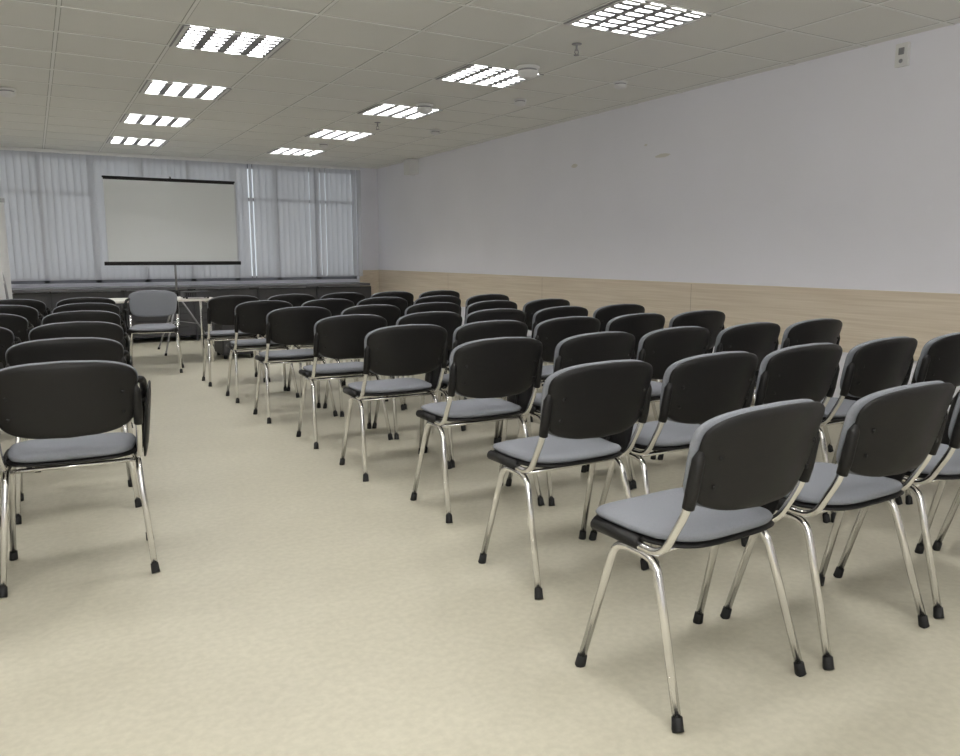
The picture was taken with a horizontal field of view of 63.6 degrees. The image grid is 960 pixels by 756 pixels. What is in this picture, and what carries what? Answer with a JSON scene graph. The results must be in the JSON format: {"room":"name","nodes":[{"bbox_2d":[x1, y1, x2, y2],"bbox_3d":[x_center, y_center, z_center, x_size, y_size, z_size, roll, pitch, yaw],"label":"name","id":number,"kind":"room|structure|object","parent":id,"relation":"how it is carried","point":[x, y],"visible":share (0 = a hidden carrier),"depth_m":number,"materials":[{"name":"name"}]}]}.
{"room":"conference room","nodes":[
{"label":"conference room","id":0,"kind":"room"},
{"bbox_2d":[11,168,378,339],"bbox_3d":[-6.005,-1.976,11.045,9.940,2.950,0.200,-5,10,-29],"label":"wall","id":1,"kind":"structure","parent":0,"point":[369,186],"depth_m":13.09,"materials":[{"name":"paint"}]},
{"bbox_2d":[11,164,356,283],"bbox_3d":[-6.183,-2.261,10.927,9.390,1.850,0.070,-5,10,-29],"label":"window","id":2,"kind":"structure","parent":1,"relation":"in","point":[322,277],"depth_m":11.98,"materials":[{"name":"grey"}]},
{"bbox_2d":[360,270,378,295],"bbox_3d":[-1.904,-1.627,13.346,0.342,0.460,0.018,-5,10,-29],"label":"trim","id":3,"kind":"structure","parent":1,"relation":"attached to","point":[369,276],"depth_m":13.36,"materials":[{"name":"brown wood"}]},
{"bbox_2d":[0,336,959,755],"bbox_3d":[-2.082,0.604,4.500,9.900,0.100,15.820,-5,10,-29],"label":"floor","id":4,"kind":"structure","parent":0,"point":[297,604],"depth_m":2.72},
{"bbox_2d":[0,362,3,526],"bbox_3d":[-2.534,0.257,3.596,0.582,0.882,0.544,-5,10,-28],"label":"chair","id":5,"kind":"object","parent":4,"relation":"on","point":[1,364],"visible":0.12,"depth_m":3.68,"materials":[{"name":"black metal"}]},
{"bbox_2d":[0,198,12,299],"bbox_3d":[-5.101,-0.867,7.725,0.784,1.804,0.673,-6,11,-35],"label":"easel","id":6,"kind":"object","parent":4,"relation":"on","point":[5,278],"visible":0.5,"depth_m":7.63,"materials":[{"name":"white"}]},
{"bbox_2d":[0,327,31,467],"bbox_3d":[-2.939,0.116,4.488,0.582,0.882,0.544,-5,10,-31],"label":"chair","id":7,"kind":"object","parent":4,"relation":"on","point":[7,338],"visible":0.11,"depth_m":4.36,"materials":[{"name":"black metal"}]},
{"bbox_2d":[0,314,33,344],"bbox_3d":[-3.356,-0.019,5.340,0.582,0.882,0.544,-5,10,-31],"label":"chair","id":8,"kind":"object","parent":4,"relation":"on","point":[19,325],"visible":0.21,"depth_m":5.18,"materials":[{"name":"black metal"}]},
{"bbox_2d":[0,305,43,329],"bbox_3d":[-3.792,-0.162,6.242,0.582,0.882,0.544,-5,10,-28],"label":"chair","id":9,"kind":"object","parent":4,"relation":"on","point":[31,314],"visible":0.17,"depth_m":6.04,"materials":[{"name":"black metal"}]},
{"bbox_2d":[0,299,51,322],"bbox_3d":[-4.182,-0.287,7.034,0.582,0.882,0.544,-5,10,-30],"label":"chair","id":10,"kind":"object","parent":4,"relation":"on","point":[40,306],"visible":0.09,"depth_m":6.82,"materials":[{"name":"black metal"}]},
{"bbox_2d":[5,337,141,523],"bbox_3d":[-2.022,0.214,3.866,0.582,0.882,0.544,-5,10,-28],"label":"chair","id":11,"kind":"object","parent":4,"relation":"on","point":[66,348],"visible":0.21,"depth_m":3.61,"materials":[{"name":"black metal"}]},
{"bbox_2d":[0,360,159,597],"bbox_3d":[-1.597,0.339,3.077,0.582,0.882,0.544,-4,10,-25],"label":"chair","id":12,"kind":"object","parent":4,"relation":"on","point":[67,408],"visible":1,"depth_m":2.88,"materials":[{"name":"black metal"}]},
{"bbox_2d":[29,321,133,471],"bbox_3d":[-2.430,0.076,4.742,0.582,0.882,0.544,-5,10,-29],"label":"chair","id":13,"kind":"object","parent":4,"relation":"on","point":[98,329],"visible":0.19,"depth_m":4.46,"materials":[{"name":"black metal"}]},
{"bbox_2d":[42,310,132,427],"bbox_3d":[-2.860,-0.065,5.629,0.582,0.882,0.544,-5,10,-30],"label":"chair","id":14,"kind":"object","parent":4,"relation":"on","point":[81,315],"visible":0.11,"depth_m":5.34,"materials":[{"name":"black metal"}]},
{"bbox_2d":[56,297,118,306],"bbox_3d":[-3.691,-0.333,7.323,0.582,0.882,0.544,-5,10,-31],"label":"chair","id":15,"kind":"object","parent":4,"relation":"on","point":[81,299],"visible":0.1,"depth_m":7.03,"materials":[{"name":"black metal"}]},
{"bbox_2d":[52,303,123,320],"bbox_3d":[-3.277,-0.204,6.511,0.582,0.882,0.544,-5,11,-31],"label":"chair","id":16,"kind":"object","parent":4,"relation":"on","point":[113,308],"visible":0.12,"depth_m":6.22,"materials":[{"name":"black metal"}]},
{"bbox_2d":[120,290,183,372],"bbox_3d":[-3.546,-0.503,8.396,0.582,0.882,0.544,-3,9,-19],"label":"chair","id":17,"kind":"object","parent":4,"relation":"on","point":[144,303],"visible":0.97,"depth_m":8.47,"materials":[{"name":"grey fabric"}]},
{"bbox_2d":[109,296,213,361],"bbox_3d":[-3.776,-0.563,9.154,1.200,0.750,0.700,-5,10,-29],"label":"table","id":18,"kind":"object","parent":4,"relation":"on","point":[179,299],"visible":0.25,"depth_m":9.19,"materials":[{"name":"white laminate"}]},
{"bbox_2d":[180,290,210,298],"bbox_3d":[-3.353,-0.986,9.133,0.300,0.089,0.244,-6,11,-32],"label":"projector","id":19,"kind":"object","parent":18,"relation":"on","point":[201,293],"visible":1,"depth_m":9.03,"materials":[{"name":"grey plastic"}]},
{"bbox_2d":[101,175,240,355],"bbox_3d":[-3.918,-1.440,9.945,1.538,2.245,0.754,-1,9,-7],"label":"projection screen","id":20,"kind":"object","parent":4,"relation":"on","point":[150,221],"visible":0.88,"depth_m":9.88,"materials":[{"name":"white fabric"}]},
{"bbox_2d":[12,282,370,340],"bbox_3d":[-5.956,-0.844,10.769,9.300,0.800,0.610,-5,10,-29],"label":"countertop","id":21,"kind":"structure","parent":4,"relation":"on","point":[261,291],"depth_m":11.42,"materials":[{"name":"grey"}]},
{"bbox_2d":[202,295,264,386],"bbox_3d":[-2.445,-0.391,7.689,0.582,0.882,0.544,-5,10,-28],"label":"chair","id":22,"kind":"object","parent":4,"relation":"on","point":[220,310],"visible":0.62,"depth_m":7.44,"materials":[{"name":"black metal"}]},
{"bbox_2d":[213,323,253,358],"bbox_3d":[-3.065,-0.579,9.668,0.420,0.620,0.540,-5,10,-29],"label":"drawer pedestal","id":23,"kind":"object","parent":4,"relation":"on","point":[221,348],"visible":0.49,"depth_m":9.45,"materials":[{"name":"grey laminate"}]},
{"bbox_2d":[226,300,299,402],"bbox_3d":[-1.926,-0.259,6.855,0.582,0.882,0.544,-5,10,-29],"label":"chair","id":24,"kind":"object","parent":4,"relation":"on","point":[250,317],"visible":0.62,"depth_m":6.62,"materials":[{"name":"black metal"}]},
{"bbox_2d":[257,294,315,381],"bbox_3d":[-1.963,-0.433,7.956,0.582,0.882,0.544,-5,10,-30],"label":"chair","id":25,"kind":"object","parent":4,"relation":"on","point":[296,300],"visible":0.16,"depth_m":7.69,"materials":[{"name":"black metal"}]},
{"bbox_2d":[253,306,337,423],"bbox_3d":[-1.441,-0.132,6.051,0.582,0.882,0.544,-5,10,-30],"label":"chair","id":26,"kind":"object","parent":4,"relation":"on","point":[288,325],"visible":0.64,"depth_m":5.83,"materials":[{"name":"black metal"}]},
{"bbox_2d":[287,298,356,395],"bbox_3d":[-1.438,-0.300,7.114,0.582,0.882,0.544,-5,10,-31],"label":"chair","id":27,"kind":"object","parent":4,"relation":"on","point":[335,306],"visible":0.2,"depth_m":6.88,"materials":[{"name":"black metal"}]},
{"bbox_2d":[309,292,365,364],"bbox_3d":[-1.503,-0.481,8.259,0.582,0.882,0.544,-5,10,-29],"label":"chair","id":28,"kind":"object","parent":4,"relation":"on","point":[354,297],"visible":0.12,"depth_m":7.98,"materials":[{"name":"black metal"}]},
{"bbox_2d":[296,314,392,448],"bbox_3d":[-0.918,-0.010,5.282,0.582,0.882,0.544,-5,10,-29],"label":"chair","id":29,"kind":"object","parent":4,"relation":"on","point":[340,336],"visible":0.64,"depth_m":5.05,"materials":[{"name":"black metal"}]},
{"bbox_2d":[323,304,404,416],"bbox_3d":[-0.935,-0.170,6.294,0.582,0.882,0.544,-5,10,-30],"label":"chair","id":30,"kind":"object","parent":4,"relation":"on","point":[391,313],"visible":0.26,"depth_m":6.07,"materials":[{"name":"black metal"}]},
{"bbox_2d":[343,297,408,385],"bbox_3d":[-0.978,-0.346,7.407,0.582,0.882,0.544,-5,10,-28],"label":"chair","id":31,"kind":"object","parent":4,"relation":"on","point":[401,303],"visible":0.16,"depth_m":7.14,"materials":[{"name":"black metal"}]},
{"bbox_2d":[358,291,413,361],"bbox_3d":[-1.018,-0.523,8.522,0.582,0.882,0.544,-5,10,-28],"label":"chair","id":32,"kind":"object","parent":4,"relation":"on","point":[409,297],"visible":0.11,"depth_m":8.25,"materials":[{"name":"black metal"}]},
{"bbox_2d":[339,324,451,481],"bbox_3d":[-0.487,0.105,4.557,0.582,0.882,0.544,-5,10,-29],"label":"chair","id":33,"kind":"object","parent":4,"relation":"on","point":[409,349],"visible":0.99,"depth_m":4.36,"materials":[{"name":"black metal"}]},
{"bbox_2d":[372,311,465,439],"bbox_3d":[-0.425,-0.052,5.550,0.582,0.882,0.544,-5,10,-30],"label":"chair","id":34,"kind":"object","parent":4,"relation":"on","point":[450,321],"visible":0.34,"depth_m":5.33,"materials":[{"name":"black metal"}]},
{"bbox_2d":[385,302,459,408],"bbox_3d":[-0.464,-0.217,6.594,0.582,0.882,0.544,-5,10,-29],"label":"chair","id":35,"kind":"object","parent":4,"relation":"on","point":[431,306],"visible":0.12,"depth_m":6.29,"materials":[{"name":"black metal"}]},
{"bbox_2d":[398,295,460,377],"bbox_3d":[-0.485,-0.385,7.655,0.582,0.882,0.544,-5,10,-29],"label":"chair","id":36,"kind":"object","parent":4,"relation":"on","point":[439,298],"visible":0.08,"depth_m":7.35,"materials":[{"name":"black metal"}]},
{"bbox_2d":[418,290,459,298],"bbox_3d":[-0.527,-0.564,8.786,0.582,0.882,0.544,-5,10,-29],"label":"chair","id":37,"kind":"object","parent":4,"relation":"on","point":[435,292],"visible":0.05,"depth_m":8.47,"materials":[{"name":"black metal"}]},
{"bbox_2d":[424,320,527,467],"bbox_3d":[-0.008,0.060,4.838,0.582,0.882,0.544,-5,10,-28],"label":"chair","id":38,"kind":"object","parent":4,"relation":"on","point":[473,331],"visible":0.18,"depth_m":4.56,"materials":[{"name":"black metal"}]},
{"bbox_2d":[410,337,543,522],"bbox_3d":[0.004,0.211,3.885,0.582,0.882,0.544,-5,10,-29],"label":"chair","id":39,"kind":"object","parent":4,"relation":"on","point":[488,370],"visible":0.99,"depth_m":3.69,"materials":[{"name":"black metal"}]},
{"bbox_2d":[445,294,508,373],"bbox_3d":[-0.007,-0.429,7.930,0.582,0.882,0.544,-5,11,-31],"label":"chair","id":40,"kind":"object","parent":4,"relation":"on","point":[484,297],"visible":0.05,"depth_m":7.61,"materials":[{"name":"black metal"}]},
{"bbox_2d":[441,308,526,428],"bbox_3d":[0.038,-0.098,5.841,0.582,0.882,0.544,-5,10,-28],"label":"chair","id":41,"kind":"object","parent":4,"relation":"on","point":[499,313],"visible":0.09,"depth_m":5.53,"materials":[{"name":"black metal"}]},
{"bbox_2d":[463,300,516,399],"bbox_3d":[0.025,-0.260,6.863,0.582,0.882,0.544,-5,10,-29],"label":"chair","id":42,"kind":"object","parent":4,"relation":"on","point":[492,304],"visible":0.09,"depth_m":6.54,"materials":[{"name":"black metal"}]},
{"bbox_2d":[504,306,587,421],"bbox_3d":[0.533,-0.140,6.102,0.582,0.882,0.544,-5,10,-30],"label":"chair","id":43,"kind":"object","parent":4,"relation":"on","point":[542,315],"visible":0.11,"depth_m":5.78,"materials":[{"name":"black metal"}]},
{"bbox_2d":[522,298,569,385],"bbox_3d":[0.511,-0.300,7.118,0.582,0.882,0.544,-5,10,-30],"label":"chair","id":44,"kind":"object","parent":4,"relation":"on","point":[530,308],"visible":0.13,"depth_m":6.79,"materials":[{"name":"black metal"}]},
{"bbox_2d":[498,316,599,442],"bbox_3d":[0.475,0.017,5.114,0.582,0.882,0.544,-5,10,-29],"label":"chair","id":45,"kind":"object","parent":4,"relation":"on","point":[550,332],"visible":0.25,"depth_m":4.81,"materials":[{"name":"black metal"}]},
{"bbox_2d":[478,359,652,598],"bbox_3d":[0.358,0.339,3.079,0.582,0.882,0.544,-5,10,-31],"label":"chair","id":46,"kind":"object","parent":4,"relation":"on","point":[590,412],"visible":1,"depth_m":2.88,"materials":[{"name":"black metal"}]},
{"bbox_2d":[505,331,635,505],"bbox_3d":[0.505,0.171,4.139,0.582,0.882,0.544,-5,10,-31],"label":"chair","id":47,"kind":"object","parent":4,"relation":"on","point":[606,345],"visible":0.35,"depth_m":3.85,"materials":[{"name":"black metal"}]},
{"bbox_2d":[593,304,644,331],"bbox_3d":[1.028,-0.182,6.367,0.582,0.882,0.544,-5,10,-28],"label":"chair","id":48,"kind":"object","parent":4,"relation":"on","point":[604,314],"visible":0.11,"depth_m":6.04,"materials":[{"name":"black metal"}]},
{"bbox_2d":[605,313,664,420],"bbox_3d":[0.957,-0.027,5.389,0.582,0.882,0.544,-5,11,-31],"label":"chair","id":49,"kind":"object","parent":4,"relation":"on","point":[638,325],"visible":0.23,"depth_m":5.09,"materials":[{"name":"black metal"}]},
{"bbox_2d":[587,326,709,488],"bbox_3d":[0.976,0.125,4.432,0.582,0.882,0.544,-5,10,-31],"label":"chair","id":50,"kind":"object","parent":4,"relation":"on","point":[661,348],"visible":0.39,"depth_m":4.14,"materials":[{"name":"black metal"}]},
{"bbox_2d":[589,351,757,561],"bbox_3d":[0.850,0.299,3.333,0.582,0.882,0.544,-5,10,-30],"label":"chair","id":51,"kind":"object","parent":4,"relation":"on","point":[695,390],"visible":0.73,"depth_m":3.08,"materials":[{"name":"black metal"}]},
{"bbox_2d":[657,310,724,403],"bbox_3d":[1.451,-0.070,5.661,0.582,0.882,0.544,-5,10,-28],"label":"chair","id":52,"kind":"object","parent":4,"relation":"on","point":[713,320],"visible":0.25,"depth_m":5.37,"materials":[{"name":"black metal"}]},
{"bbox_2d":[575,399,824,732],"bbox_3d":[0.660,0.464,2.286,0.582,0.882,0.544,-6,11,-32],"label":"chair","id":53,"kind":"object","parent":4,"relation":"on","point":[740,464],"visible":1,"depth_m":2.09,"materials":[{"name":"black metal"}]},
{"bbox_2d":[657,322,779,459],"bbox_3d":[1.466,0.084,4.687,0.582,0.882,0.544,-5,10,-31],"label":"chair","id":54,"kind":"object","parent":4,"relation":"on","point":[760,339],"visible":0.32,"depth_m":4.38,"materials":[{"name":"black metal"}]},
{"bbox_2d":[741,343,842,537],"bbox_3d":[1.337,0.251,3.633,0.582,0.882,0.544,-5,10,-30],"label":"chair","id":55,"kind":"object","parent":4,"relation":"on","point":[805,371],"visible":0.56,"depth_m":3.34,"materials":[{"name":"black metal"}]},
{"bbox_2d":[754,318,841,451],"bbox_3d":[1.952,0.043,4.949,0.582,0.882,0.544,-5,10,-30],"label":"chair","id":56,"kind":"object","parent":4,"relation":"on","point":[822,330],"visible":0.18,"depth_m":4.63,"materials":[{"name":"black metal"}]},
{"bbox_2d":[720,380,954,669],"bbox_3d":[1.206,0.416,2.595,0.582,0.882,0.544,-5,11,-31],"label":"chair","id":57,"kind":"object","parent":4,"relation":"on","point":[886,434],"visible":0.89,"depth_m":2.38,"materials":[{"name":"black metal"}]},
{"bbox_2d":[819,336,917,522],"bbox_3d":[1.824,0.210,3.896,0.582,0.882,0.544,-5,10,-31],"label":"chair","id":58,"kind":"object","parent":4,"relation":"on","point":[876,365],"visible":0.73,"depth_m":3.62,"materials":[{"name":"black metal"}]},
{"bbox_2d":[833,391,959,618],"bbox_3d":[1.755,0.364,2.920,0.582,0.882,0.544,-5,10,-28],"label":"chair","id":59,"kind":"object","parent":4,"relation":"on","point":[943,466],"visible":0.51,"depth_m":2.75,"materials":[{"name":"silver metal"}]},
{"bbox_2d":[905,332,959,504],"bbox_3d":[2.329,0.168,4.161,0.582,0.882,0.544,-5,10,-30],"label":"chair","id":60,"kind":"object","parent":4,"relation":"on","point":[939,359],"visible":0.42,"depth_m":3.84,"materials":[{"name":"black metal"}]},
{"bbox_2d":[932,487,959,550],"bbox_3d":[2.309,0.318,3.211,0.582,0.882,0.544,-5,10,-30],"label":"chair","id":61,"kind":"object","parent":4,"relation":"on","point":[937,544],"visible":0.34,"depth_m":3.28,"materials":[{"name":"silver metal"}]},
{"bbox_2d":[0,0,959,168],"bbox_3d":[-2.082,-2.191,4.058,9.700,0.160,15.620,-5,10,-29],"label":"ceiling","id":62,"kind":"structure","parent":0,"point":[713,32],"depth_m":5.84,"materials":[{"name":"tile"}]},
{"bbox_2d":[0,87,15,96],"bbox_3d":[-4.152,-2.504,6.799,0.144,0.066,0.144,-5,10,-29],"label":"smoke detector","id":63,"kind":"object","parent":62,"relation":"attached to","point":[4,91],"visible":1,"depth_m":6.76,"materials":[{"name":"white plastic"}]},
{"bbox_2d":[106,137,168,146],"bbox_3d":[-4.407,-3.082,9.952,0.692,0.104,0.586,-5,10,-29],"label":"ceiling light","id":64,"kind":"object","parent":62,"relation":"attached to","point":[113,140],"depth_m":9.93,"materials":[{"name":"white plastic"}]},
{"bbox_2d":[120,114,193,127],"bbox_3d":[-3.514,-2.838,8.408,0.692,0.104,0.586,-5,10,-29],"label":"ceiling light","id":65,"kind":"object","parent":62,"relation":"attached to","point":[130,118],"depth_m":8.39,"materials":[{"name":"white plastic"}]},
{"bbox_2d":[0,146,362,280],"bbox_3d":[-6.045,-2.253,10.740,9.354,1.792,0.078,-5,10,-29],"label":"vertical blinds","id":66,"kind":"object","parent":62,"relation":"hanging from","point":[54,205],"visible":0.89,"depth_m":11.56,"materials":[{"name":"white fabric"}]},
{"bbox_2d":[139,80,230,100],"bbox_3d":[-2.621,-2.593,6.864,0.692,0.104,0.586,-5,10,-29],"label":"ceiling light","id":67,"kind":"object","parent":62,"relation":"attached to","point":[162,88],"depth_m":6.85,"materials":[{"name":"white plastic"}]},
{"bbox_2d":[169,25,289,58],"bbox_3d":[-1.728,-2.349,5.320,0.692,0.104,0.586,-5,10,-29],"label":"ceiling light","id":68,"kind":"object","parent":62,"relation":"attached to","point":[197,38],"depth_m":5.31,"materials":[{"name":"white plastic"}]},
{"bbox_2d":[267,148,325,155],"bbox_3d":[-2.604,-3.243,10.969,0.692,0.104,0.586,-5,10,-29],"label":"ceiling light","id":69,"kind":"object","parent":62,"relation":"attached to","point":[283,151],"depth_m":10.98,"materials":[{"name":"white plastic"}]},
{"bbox_2d":[319,143,328,148],"bbox_3d":[-2.040,-3.032,10.117,0.132,0.060,0.132,-5,10,-29],"label":"smoke detector","id":70,"kind":"object","parent":62,"relation":"attached to","point":[321,145],"visible":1,"depth_m":10.07,"materials":[{"name":"white plastic"}]},
{"bbox_2d":[305,130,374,140],"bbox_3d":[-1.711,-2.999,9.425,0.692,0.104,0.586,-5,10,-29],"label":"ceiling light","id":71,"kind":"object","parent":62,"relation":"attached to","point":[327,134],"depth_m":9.42,"materials":[{"name":"white plastic"}]},
{"bbox_2d":[357,104,442,119],"bbox_3d":[-0.818,-2.754,7.881,0.692,0.104,0.586,-5,10,-29],"label":"ceiling light","id":72,"kind":"object","parent":62,"relation":"attached to","point":[386,110],"depth_m":7.88,"materials":[{"name":"white plastic"}]},
{"bbox_2d":[416,103,432,113],"bbox_3d":[-0.537,-2.612,7.519,0.168,0.077,0.168,-5,10,-29],"label":"smoke detector","id":73,"kind":"object","parent":62,"relation":"attached to","point":[424,108],"visible":1,"depth_m":7.46,"materials":[{"name":"white plastic"}]},
{"bbox_2d":[430,129,440,134],"bbox_3d":[-0.520,-2.864,9.040,0.120,0.055,0.120,-5,10,-29],"label":"smoke detector","id":74,"kind":"object","parent":62,"relation":"attached to","point":[433,131],"visible":1,"depth_m":9.00,"materials":[{"name":"white plastic"}]},
{"bbox_2d":[0,0,959,168],"bbox_3d":[-2.082,-2.125,4.068,9.700,0.034,15.620,-5,10,-29],"label":"grid","id":75,"kind":"object","parent":62,"relation":"attached to","point":[58,5],"depth_m":6.03,"materials":[{"name":"white metal"}]},
{"bbox_2d":[435,64,543,88],"bbox_3d":[0.074,-2.510,6.337,0.692,0.104,0.586,-5,10,-29],"label":"ceiling light","id":76,"kind":"object","parent":62,"relation":"attached to","point":[472,74],"depth_m":6.35,"materials":[{"name":"white plastic"}]},
{"bbox_2d":[514,98,526,105],"bbox_3d":[0.377,-2.584,7.271,0.120,0.055,0.120,-5,10,-29],"label":"smoke detector","id":77,"kind":"object","parent":62,"relation":"attached to","point":[520,101],"visible":1,"depth_m":7.23,"materials":[{"name":"white plastic"}]},
{"bbox_2d":[516,64,539,78],"bbox_3d":[0.372,-2.370,6.008,0.180,0.082,0.180,-5,10,-29],"label":"smoke detector","id":78,"kind":"object","parent":62,"relation":"attached to","point":[525,71],"visible":1,"depth_m":5.95,"materials":[{"name":"white plastic"}]},
{"bbox_2d":[572,42,581,55],"bbox_3d":[0.668,-2.269,5.356,0.068,0.078,0.070,-5,10,-29],"label":"sprinkler","id":79,"kind":"object","parent":62,"relation":"attached to","point":[576,44],"visible":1,"depth_m":5.35,"materials":[{"name":"grey paint"}]},
{"bbox_2d":[613,80,627,89],"bbox_3d":[1.184,-2.467,6.532,0.120,0.055,0.120,-5,10,-29],"label":"smoke detector","id":80,"kind":"object","parent":62,"relation":"attached to","point":[621,84],"visible":1,"depth_m":6.50,"materials":[{"name":"white plastic"}]},
{"bbox_2d":[563,0,710,38],"bbox_3d":[0.967,-2.265,4.794,0.692,0.104,0.586,-5,10,-29],"label":"ceiling light","id":81,"kind":"object","parent":62,"relation":"attached to","point":[641,19],"depth_m":4.79,"materials":[{"name":"white plastic"}]},
{"bbox_2d":[377,23,959,411],"bbox_3d":[2.157,-1.290,6.710,0.120,2.950,15.720,-5,10,-29],"label":"wall","id":82,"kind":"structure","parent":0,"point":[841,170],"depth_m":6.54,"materials":[{"name":"paint"}]},
{"bbox_2d":[379,270,959,360],"bbox_3d":[2.125,-0.582,6.734,0.022,0.464,15.601,-5,10,-29],"label":"wall paneling","id":83,"kind":"structure","parent":82,"relation":"attached to","point":[864,315],"depth_m":6.56,"materials":[{"name":"brown wood"}]},
{"bbox_2d":[547,362,842,423],"bbox_3d":[2.123,0.149,6.860,0.014,0.060,15.620,-5,10,-29],"label":"baseboard","id":84,"kind":"structure","parent":82,"relation":"attached to","point":[752,403],"depth_m":7.54,"materials":[{"name":"beige"}]},
{"bbox_2d":[894,42,910,67],"bbox_3d":[2.838,-2.170,5.204,0.036,0.150,0.090,-5,10,-29],"label":"wall sensor","id":85,"kind":"object","parent":82,"relation":"attached to","point":[902,54],"visible":1,"depth_m":5.19,"materials":[{"name":"white plastic"}]}
]}

